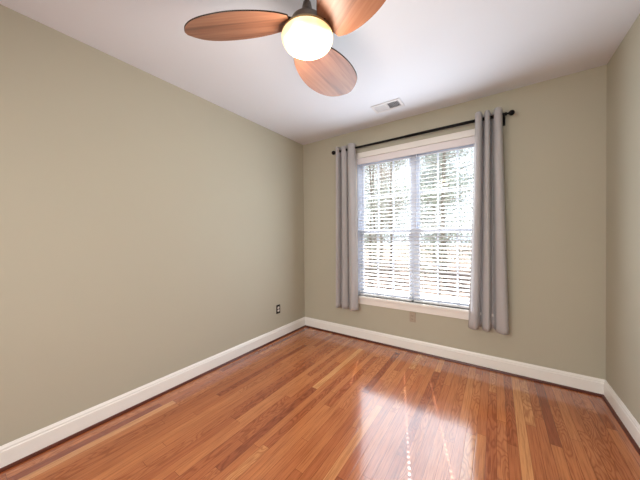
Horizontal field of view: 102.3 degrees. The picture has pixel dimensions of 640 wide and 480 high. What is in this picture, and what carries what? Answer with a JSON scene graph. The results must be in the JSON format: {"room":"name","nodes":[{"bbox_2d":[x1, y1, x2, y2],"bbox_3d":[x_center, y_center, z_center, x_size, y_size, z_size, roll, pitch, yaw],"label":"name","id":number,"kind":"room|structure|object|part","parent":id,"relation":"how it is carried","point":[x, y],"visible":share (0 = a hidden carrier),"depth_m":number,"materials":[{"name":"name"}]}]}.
{"room":"empty bedroom","nodes":[
{"label":"empty bedroom","id":0,"kind":"room"},
{"bbox_2d":[0,4,304,445],"bbox_3d":[-1.396,-0.033,2.366,0.160,2.740,4.171,0,1,34],"label":"wall","id":1,"kind":"structure","parent":0,"point":[151,230],"depth_m":2.00,"materials":[{"name":"paint"}]},
{"bbox_2d":[0,317,304,467],"bbox_3d":[-1.356,1.268,2.266,0.015,0.140,4.011,0,1,34],"label":"baseboard","id":2,"kind":"structure","parent":1,"relation":"attached to","point":[10,452],"depth_m":1.99,"materials":[{"name":"white wood"}]},
{"bbox_2d":[0,325,304,472],"bbox_3d":[-1.343,1.329,2.259,0.015,0.018,4.011,0,1,34],"label":"trim","id":3,"kind":"structure","parent":1,"relation":"attached to","point":[53,445],"depth_m":1.98,"materials":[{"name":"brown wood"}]},
{"bbox_2d":[276,304,279,313],"bbox_3d":[-0.556,0.922,3.441,0.009,0.115,0.070,0,1,34],"label":"wall outlet","id":4,"kind":"object","parent":1,"relation":"attached to","point":[277,306],"visible":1,"depth_m":3.43,"materials":[{"name":"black plastic"}]},
{"bbox_2d":[0,327,639,479],"bbox_3d":[-0.633,1.411,0.539,3.477,0.120,6.371,0,1,34],"label":"floor","id":5,"kind":"structure","parent":0,"point":[308,403],"depth_m":1.81,"materials":[{"name":"brown wood"}]},
{"bbox_2d":[0,0,639,144],"bbox_3d":[-0.662,-1.448,0.505,3.477,0.120,6.371,0,1,34],"label":"ceiling","id":6,"kind":"structure","parent":0,"point":[429,55],"depth_m":1.92,"materials":[{"name":"paint"}]},
{"bbox_2d":[184,0,385,96],"bbox_3d":[0.014,-1.216,1.469,1.151,0.380,1.079,0,1,34],"label":"ceiling fan","id":7,"kind":"object","parent":6,"relation":"hanging from","point":[307,35],"visible":1,"depth_m":1.33,"materials":[{"name":"brown wood"}]},
{"bbox_3d":[-0.440,-1.111,1.343,0.580,0.098,0.291,-1,1,5],"label":"blade","id":8,"kind":"part","parent":7,"relation":"part of","materials":[{"name":"brown wood"}]},
{"bbox_3d":[-0.068,-1.059,1.391,0.277,0.069,0.277,0,1,34],"label":"lamp shade","id":9,"kind":"part","parent":7,"relation":"part of","materials":[{"name":"beige glass"}]},
{"bbox_3d":[0.054,-1.121,1.744,0.291,0.098,0.580,0,1,32],"label":"blade","id":10,"kind":"part","parent":7,"relation":"part of","materials":[{"name":"brown wood"}]},
{"bbox_3d":[0.161,-1.115,1.095,0.291,0.098,0.580,-1,1,-25],"label":"blade","id":11,"kind":"part","parent":7,"relation":"part of","materials":[{"name":"brown wood"}]},
{"bbox_2d":[371,98,404,113],"bbox_3d":[0.720,-1.424,2.747,0.310,0.008,0.180,0,1,34],"label":"ceiling vent","id":12,"kind":"object","parent":6,"relation":"in","point":[396,103],"visible":1,"depth_m":2.74,"materials":[{"name":"white metal"}]},
{"bbox_2d":[303,65,606,379],"bbox_3d":[1.105,-0.066,3.085,3.157,2.740,0.160,0,1,34],"label":"wall","id":13,"kind":"structure","parent":0,"point":[554,140],"depth_m":2.39,"materials":[{"name":"paint"}]},
{"bbox_2d":[410,312,415,322],"bbox_3d":[1.083,0.903,3.015,0.070,0.115,0.009,0,1,34],"label":"wall outlet","id":14,"kind":"object","parent":13,"relation":"attached to","point":[412,314],"visible":1,"depth_m":3.01,"materials":[{"name":"beige plastic"}]},
{"bbox_2d":[332,110,514,154],"bbox_3d":[0.999,-1.157,2.966,1.985,0.102,0.122,0,1,34],"label":"curtain rod","id":15,"kind":"object","parent":13,"relation":"attached to","point":[511,112],"visible":0.73,"depth_m":2.76,"materials":[{"name":"black metal"}]},
{"bbox_2d":[336,143,358,310],"bbox_3d":[0.346,-0.160,3.389,0.327,2.145,0.118,0,1,34],"label":"curtain","id":16,"kind":"object","parent":15,"relation":"hanging from","point":[346,204],"visible":1,"depth_m":3.38,"materials":[{"name":"fabric"}]},
{"bbox_3d":[0.611,-1.179,3.190,0.990,0.026,0.026,0,1,34],"label":"rod","id":17,"kind":"part","parent":15,"relation":"part of","materials":[{"name":"black metal"}]},
{"bbox_3d":[1.360,-1.181,2.678,0.945,0.031,0.031,0,1,34],"label":"rod","id":18,"kind":"part","parent":15,"relation":"part of","materials":[{"name":"black metal"}]},
{"bbox_2d":[468,107,508,334],"bbox_3d":[1.634,-0.177,2.510,0.338,2.125,0.140,0,1,34],"label":"curtain","id":19,"kind":"object","parent":15,"relation":"hanging from","point":[488,296],"visible":0.99,"depth_m":2.50,"materials":[{"name":"fabric"}]},
{"bbox_2d":[356,129,492,319],"bbox_3d":[1.108,-0.151,3.054,1.600,1.970,0.205,0,1,34],"label":"window","id":20,"kind":"structure","parent":13,"relation":"in","point":[447,311],"depth_m":3.07,"materials":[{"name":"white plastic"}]},
{"bbox_2d":[358,157,412,300],"bbox_3d":[0.807,-0.171,3.240,0.682,1.790,0.055,0,1,34],"label":"window blind","id":21,"kind":"object","parent":20,"relation":"attached to","point":[402,192],"visible":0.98,"depth_m":3.22,"materials":[{"name":"white plastic"}]},
{"bbox_3d":[0.579,-0.157,3.397,0.002,1.727,0.054,0,1,34],"label":"ladder cord","id":22,"kind":"part","parent":21,"relation":"part of","materials":[{"name":"white fabric"}]},
{"bbox_3d":[0.816,0.715,3.250,0.682,0.018,0.052,0,1,34],"label":"rail","id":23,"kind":"part","parent":21,"relation":"part of","materials":[{"name":"white plastic"}]},
{"bbox_3d":[0.991,-0.158,3.114,0.002,1.727,0.054,0,1,34],"label":"ladder cord","id":24,"kind":"part","parent":21,"relation":"part of","materials":[{"name":"white fabric"}]},
{"bbox_3d":[0.849,-0.565,3.312,0.658,0.947,0.030,0,1,34],"label":"sash","id":25,"kind":"part","parent":20,"relation":"part of","materials":[{"name":"white plastic"}]},
{"bbox_3d":[0.838,0.284,3.295,0.658,0.830,0.030,0,1,34],"label":"sash","id":26,"kind":"part","parent":20,"relation":"part of","materials":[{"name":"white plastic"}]},
{"bbox_3d":[1.070,-0.202,2.999,1.560,1.865,0.018,0,1,34],"label":"casing","id":27,"kind":"part","parent":20,"relation":"part of","materials":[{"name":"white wood"}]},
{"bbox_2d":[357,136,474,164],"bbox_3d":[1.069,-1.027,3.000,1.396,0.076,0.016,0,1,34],"label":"blind valance","id":28,"kind":"object","parent":20,"relation":"attached to","point":[469,140],"visible":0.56,"depth_m":2.94,"materials":[{"name":"white"}]},
{"bbox_3d":[1.093,0.744,3.030,1.600,0.028,0.120,0,1,34],"label":"sill","id":29,"kind":"part","parent":20,"relation":"part of","materials":[{"name":"white wood"}]},
{"bbox_2d":[413,146,474,308],"bbox_3d":[1.389,-0.172,2.842,0.684,1.790,0.055,0,1,34],"label":"window blind","id":30,"kind":"object","parent":20,"relation":"attached to","point":[423,225],"visible":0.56,"depth_m":2.85,"materials":[{"name":"white plastic"}]},
{"bbox_3d":[1.189,-0.158,2.979,0.002,1.727,0.054,0,1,34],"label":"ladder cord","id":31,"kind":"part","parent":30,"relation":"part of","materials":[{"name":"white fabric"}]},
{"bbox_3d":[1.398,0.714,2.852,0.684,0.018,0.052,0,1,34],"label":"rail","id":32,"kind":"part","parent":30,"relation":"part of","materials":[{"name":"white plastic"}]},
{"bbox_3d":[1.430,0.283,2.890,0.660,0.830,0.030,0,1,34],"label":"sash","id":33,"kind":"part","parent":20,"relation":"part of","materials":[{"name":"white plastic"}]},
{"bbox_3d":[1.440,-0.566,2.907,0.660,0.947,0.030,0,1,34],"label":"sash","id":34,"kind":"part","parent":20,"relation":"part of","materials":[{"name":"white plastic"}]},
{"bbox_2d":[305,325,602,396],"bbox_3d":[1.061,1.296,3.016,3.157,0.018,0.015,0,1,34],"label":"trim","id":35,"kind":"structure","parent":13,"relation":"attached to","point":[409,350],"depth_m":2.65,"materials":[{"name":"brown wood"}]},
{"bbox_2d":[305,317,604,394],"bbox_3d":[1.069,1.235,3.028,3.157,0.140,0.015,0,1,34],"label":"baseboard","id":36,"kind":"structure","parent":13,"relation":"attached to","point":[592,384],"depth_m":2.65,"materials":[{"name":"white wood"}]},
{"bbox_2d":[606,14,639,423],"bbox_3d":[1.342,-0.038,0.493,0.160,2.740,4.171,0,1,34],"label":"wall","id":37,"kind":"structure","parent":0,"point":[623,68],"depth_m":1.83,"materials":[{"name":"paint"}]},
{"bbox_2d":[602,395,639,454],"bbox_3d":[1.226,1.324,0.501,0.015,0.018,4.011,0,1,34],"label":"trim","id":38,"kind":"structure","parent":37,"relation":"attached to","point":[621,424],"depth_m":1.80,"materials":[{"name":"brown wood"}]},
{"bbox_2d":[604,380,639,447],"bbox_3d":[1.238,1.263,0.492,0.015,0.140,4.011,0,1,34],"label":"baseboard","id":39,"kind":"structure","parent":37,"relation":"attached to","point":[631,424],"depth_m":1.82,"materials":[{"name":"white wood"}]},
{"label":"outside","id":40,"kind":"structure","parent":0,"visible":0},
{"bbox_2d":[364,245,470,299],"bbox_3d":[13.789,1.623,29.004,70.000,0.200,56.609,0,1,34],"label":"ground","id":41,"kind":"structure","parent":40,"point":[452,246],"depth_m":13.72,"materials":[{"name":"white"}]},
{"bbox_2d":[364,162,398,286],"bbox_3d":[1.415,-1.131,8.400,2.763,6.050,2.912,-1,1,-8],"label":"tree","id":42,"kind":"object","parent":41,"relation":"on","point":[370,166],"visible":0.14,"depth_m":8.29,"materials":[{"name":"green plant"}]},
{"bbox_2d":[364,164,404,255],"bbox_3d":[5.314,-5.563,23.335,5.139,14.478,5.255,0,1,34],"label":"tree","id":43,"kind":"object","parent":41,"relation":"on","point":[379,164],"visible":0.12,"depth_m":23.26,"materials":[{"name":"green plant"}]},
{"bbox_2d":[365,160,408,277],"bbox_3d":[2.799,-2.582,12.455,3.730,8.824,4.098,0,1,8],"label":"tree","id":44,"kind":"object","parent":41,"relation":"on","point":[372,175],"visible":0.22,"depth_m":12.26,"materials":[{"name":"green plant"}]},
{"bbox_2d":[368,159,420,264],"bbox_3d":[4.841,-4.151,17.793,4.339,11.796,4.715,-1,1,5],"label":"tree","id":45,"kind":"object","parent":41,"relation":"on","point":[401,163],"visible":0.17,"depth_m":17.63,"materials":[{"name":"green plant"}]},
{"bbox_2d":[372,148,473,294],"bbox_3d":[2.761,-0.723,6.341,2.265,5.257,2.613,-1,1,-32],"label":"tree","id":46,"kind":"object","parent":41,"relation":"on","point":[443,161],"visible":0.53,"depth_m":6.34,"materials":[{"name":"green plant"}]},
{"bbox_2d":[402,150,462,257],"bbox_3d":[9.430,-4.751,20.794,5.002,12.830,4.521,-1,1,-8],"label":"tree","id":47,"kind":"object","parent":41,"relation":"on","point":[455,150],"visible":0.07,"depth_m":20.87,"materials":[{"name":"green plant"}]},
{"bbox_2d":[403,152,472,269],"bbox_3d":[7.094,-2.767,15.288,4.656,9.039,4.304,0,1,34],"label":"tree","id":48,"kind":"object","parent":41,"relation":"on","point":[435,171],"visible":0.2,"depth_m":15.08,"materials":[{"name":"green plant"}]},
{"bbox_2d":[403,147,473,285],"bbox_3d":[5.241,-1.808,10.210,3.918,7.278,4.400,0,1,34],"label":"tree","id":49,"kind":"object","parent":41,"relation":"on","point":[445,173],"visible":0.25,"depth_m":10.23,"materials":[{"name":"green plant"}]}
]}

